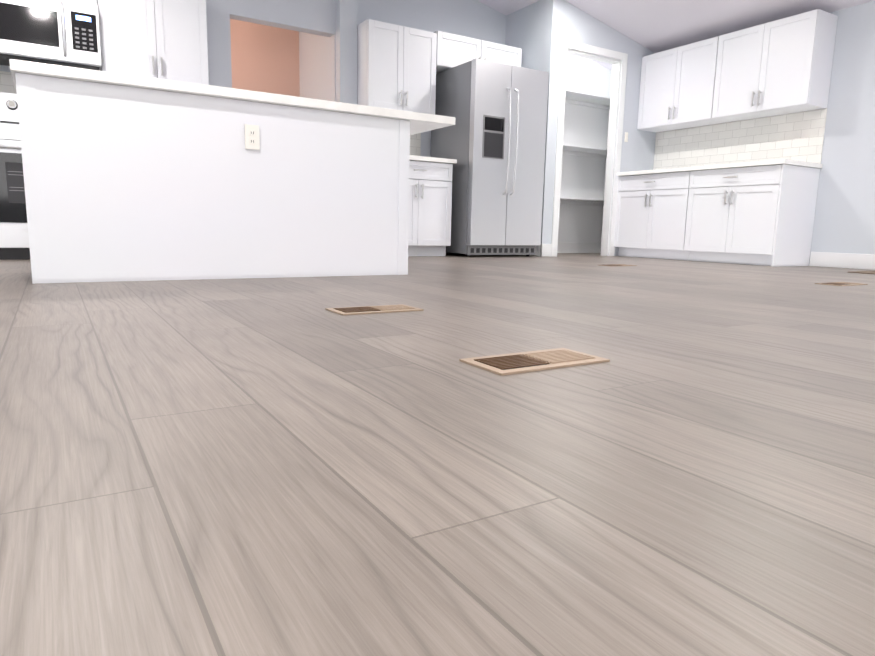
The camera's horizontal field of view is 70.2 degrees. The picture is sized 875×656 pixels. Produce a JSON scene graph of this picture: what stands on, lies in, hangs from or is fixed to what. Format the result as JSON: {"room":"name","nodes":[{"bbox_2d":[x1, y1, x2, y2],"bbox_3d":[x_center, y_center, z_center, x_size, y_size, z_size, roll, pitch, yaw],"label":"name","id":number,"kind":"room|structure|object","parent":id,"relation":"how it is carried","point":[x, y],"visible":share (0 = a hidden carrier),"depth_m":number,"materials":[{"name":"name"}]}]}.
{"room":"kitchen","nodes":[
{"label":"kitchen","id":0,"kind":"room"},
{"bbox_2d":[0,0,505,252],"bbox_3d":[-1.228,-2.306,5.628,7.670,3.250,0.120,-4,11,-31],"label":"wall","id":1,"kind":"structure","parent":0,"point":[475,19],"depth_m":5.69,"materials":[{"name":"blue paint"}]},
{"bbox_2d":[73,0,100,7],"bbox_3d":[-2.828,-2.427,4.347,0.767,0.300,0.321,-4,11,-31],"label":"upper cabinet","id":2,"kind":"object","parent":1,"relation":"attached to","point":[97,2],"depth_m":4.42,"materials":[{"name":"white wood"}]},
{"bbox_2d":[0,0,101,70],"bbox_3d":[-2.797,-2.060,4.343,0.758,0.412,0.468,-4,11,-31],"label":"microwave","id":3,"kind":"object","parent":2,"relation":"attached to","point":[61,32],"visible":1,"depth_m":4.24,"materials":[{"name":"silver metal"}]},
{"bbox_2d":[98,0,208,84],"bbox_3d":[-2.186,-2.253,4.777,0.744,0.753,0.321,-4,11,-31],"label":"upper cabinet","id":4,"kind":"object","parent":1,"relation":"attached to","point":[164,39],"depth_m":4.65,"materials":[{"name":"white wood"}]},
{"bbox_2d":[335,0,356,103],"bbox_3d":[-0.844,-2.044,5.782,0.170,2.700,0.100,-4,11,-31],"label":"pilaster","id":5,"kind":"object","parent":1,"relation":"attached to","point":[346,51],"depth_m":5.66,"materials":[{"name":"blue paint"}]},
{"bbox_2d":[357,19,521,114],"bbox_3d":[0.047,-2.449,6.109,1.730,0.768,0.355,-4,11,-31],"label":"upper cabinet","id":6,"kind":"object","parent":1,"relation":"attached to","point":[399,67],"visible":0.77,"depth_m":5.76,"materials":[{"name":"white wood"}]},
{"bbox_2d":[230,19,299,96],"bbox_3d":[-1.729,-2.448,6.435,7.670,3.250,0.120,-4,11,-31],"label":"wall","id":7,"kind":"structure","parent":0,"point":[264,58],"depth_m":6.30,"materials":[{"name":"pink paint"}]},
{"bbox_2d":[299,32,329,100],"bbox_3d":[-1.176,-2.400,6.216,0.120,3.250,0.840,-4,11,-31],"label":"wall","id":8,"kind":"structure","parent":0,"point":[314,62],"depth_m":6.14,"materials":[{"name":"pink paint"}]},
{"bbox_2d":[0,253,874,655],"bbox_3d":[3.268,-0.091,2.919,12.900,0.060,14.700,-4,11,-31],"label":"floor","id":9,"kind":"structure","parent":0,"point":[252,467],"depth_m":0.74,"materials":[{"name":"wood"}]},
{"bbox_2d":[0,71,16,93],"bbox_3d":[-2.936,-1.145,4.301,3.228,1.308,0.669,-4,11,-31],"label":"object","id":10,"kind":"object","parent":9,"relation":"on","point":[6,83],"depth_m":3.95,"materials":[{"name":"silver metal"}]},
{"bbox_2d":[0,92,29,259],"bbox_3d":[-2.736,-1.075,4.397,0.772,1.150,0.705,-4,11,-31],"label":"stove","id":11,"kind":"object","parent":9,"relation":"on","point":[14,239],"visible":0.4,"depth_m":4.07,"materials":[{"name":"silver metal"}]},
{"bbox_2d":[9,59,454,283],"bbox_3d":[-0.983,-0.747,3.382,2.125,0.902,0.660,-4,11,-31],"label":"kitchen island","id":12,"kind":"object","parent":9,"relation":"on","point":[127,177],"visible":1,"depth_m":2.96,"materials":[{"name":"white wood"}]},
{"bbox_2d":[325,304,423,314],"bbox_3d":[-0.207,-0.063,2.062,0.290,0.007,0.145,-4,11,-31],"label":"floor vent","id":13,"kind":"object","parent":9,"relation":"in","point":[372,309],"visible":1,"depth_m":2.03,"materials":[{"name":"beige metal"}]},
{"bbox_2d":[408,133,456,255],"bbox_3d":[-0.315,-1.357,5.899,0.757,1.330,0.657,-4,11,-31],"label":"base cabinet","id":14,"kind":"object","parent":9,"relation":"on","point":[430,199],"visible":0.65,"depth_m":5.76,"materials":[{"name":"white wood"}]},
{"bbox_2d":[431,58,548,256],"bbox_3d":[0.514,-1.618,6.227,0.860,1.775,0.836,-4,11,-31],"label":"fridge","id":15,"kind":"object","parent":9,"relation":"on","point":[492,140],"visible":0.98,"depth_m":5.92,"materials":[{"name":"grey metal"}]},
{"bbox_2d":[459,348,609,375],"bbox_3d":[0.207,0.067,1.319,0.290,0.007,0.145,-4,11,-31],"label":"floor vent","id":16,"kind":"object","parent":9,"relation":"in","point":[520,362],"visible":1,"depth_m":1.30,"materials":[{"name":"beige wood"}]},
{"bbox_2d":[600,264,636,266],"bbox_3d":[1.448,-0.505,5.013,0.290,0.007,0.145,-4,11,-31],"label":"floor vent","id":17,"kind":"object","parent":9,"relation":"in","point":[611,265],"visible":1,"depth_m":4.98,"materials":[{"name":"beige metal"}]},
{"bbox_2d":[614,108,826,266],"bbox_3d":[2.664,-1.355,6.158,0.607,1.372,1.846,-4,11,-31],"label":"base cabinet","id":18,"kind":"object","parent":9,"relation":"on","point":[741,192],"visible":1,"depth_m":5.86,"materials":[{"name":"white wood"}]},
{"bbox_2d":[815,282,867,285],"bbox_3d":[2.330,-0.256,3.593,0.290,0.007,0.145,-4,11,-31],"label":"floor vent","id":19,"kind":"object","parent":9,"relation":"in","point":[841,283],"visible":1,"depth_m":3.56,"materials":[{"name":"beige metal"}]},
{"bbox_2d":[848,271,874,273],"bbox_3d":[3.454,-0.420,4.762,0.530,0.006,0.340,-4,11,-31],"label":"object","id":20,"kind":"object","parent":9,"relation":"on","point":[867,272],"visible":1,"depth_m":4.73,"materials":[{"name":"brown"}]},
{"bbox_2d":[505,0,655,255],"bbox_3d":[1.585,-2.441,6.840,1.600,3.250,0.740,-4,11,-31],"label":"wall","id":21,"kind":"structure","parent":0,"point":[537,31],"depth_m":6.32,"materials":[{"name":"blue paint"}]},
{"bbox_2d":[530,242,600,256],"bbox_3d":[1.548,-0.900,7.079,1.616,0.130,0.756,-4,11,-31],"label":"baseboard","id":22,"kind":"structure","parent":21,"relation":"attached to","point":[543,250],"depth_m":7.53,"materials":[{"name":"white wood"}]},
{"bbox_2d":[560,89,610,205],"bbox_3d":[1.511,-2.035,7.108,1.494,1.200,0.327,-4,11,-31],"label":"pantry shelves","id":23,"kind":"object","parent":21,"relation":"attached to","point":[586,99],"visible":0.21,"depth_m":7.24,"materials":[{"name":"white wood"}]},
{"bbox_2d":[551,39,627,256],"bbox_3d":[1.561,-1.821,6.543,0.920,2.120,0.118,-4,11,-31],"label":"door frame","id":24,"kind":"structure","parent":21,"relation":"attached to","point":[613,154],"depth_m":6.58,"materials":[{"name":"white wood"}]},
{"bbox_2d":[624,132,627,141],"bbox_3d":[2.046,-2.066,6.745,0.045,0.100,0.010,-4,11,-31],"label":"light switch","id":25,"kind":"object","parent":21,"relation":"attached to","point":[626,137],"visible":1,"depth_m":6.74,"materials":[{"name":"white plastic"}]},
{"bbox_2d":[558,55,611,252],"bbox_3d":[1.595,-2.180,6.952,1.500,2.700,0.639,-4,11,-31],"label":"wall","id":26,"kind":"structure","parent":0,"point":[583,176],"depth_m":7.45,"materials":[{"name":"white paint"}]},
{"bbox_2d":[477,0,874,69],"bbox_3d":[3.289,-2.746,2.453,3.800,1.103,14.520,-4,11,-31],"label":"ceiling","id":27,"kind":"structure","parent":0,"point":[655,26],"depth_m":5.96,"materials":[{"name":"paint"}]},
{"bbox_2d":[656,1,874,262],"bbox_3d":[4.728,-1.843,3.577,0.300,3.250,14.400,-4,11,-31],"label":"wall","id":28,"kind":"structure","parent":0,"point":[844,219],"depth_m":5.30,"materials":[{"name":"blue paint"}]},
{"bbox_2d":[637,39,716,131],"bbox_3d":[2.579,-2.481,6.427,0.322,0.756,0.972,-4,11,-31],"label":"upper cabinet","id":29,"kind":"object","parent":28,"relation":"attached to","point":[672,83],"depth_m":6.39,"materials":[{"name":"white wood"}]},
{"bbox_2d":[652,108,826,175],"bbox_3d":[2.922,-1.821,6.248,0.011,0.471,1.826,-4,11,-31],"label":"backsplash","id":30,"kind":"structure","parent":28,"relation":"attached to","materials":[{"name":"white tile"}]},
{"bbox_2d":[705,9,837,123],"bbox_3d":[3.025,-2.355,5.710,0.322,0.756,0.972,-4,11,-31],"label":"upper cabinet","id":31,"kind":"object","parent":28,"relation":"attached to","point":[779,67],"depth_m":5.53,"materials":[{"name":"white wood"}]},
{"bbox_2d":[809,252,874,269],"bbox_3d":[5.976,0.062,1.749,0.316,0.130,9.462,-4,11,-31],"label":"baseboard","id":32,"kind":"structure","parent":28,"relation":"attached to","point":[844,260],"depth_m":5.40,"materials":[{"name":"white wood"}]}
]}

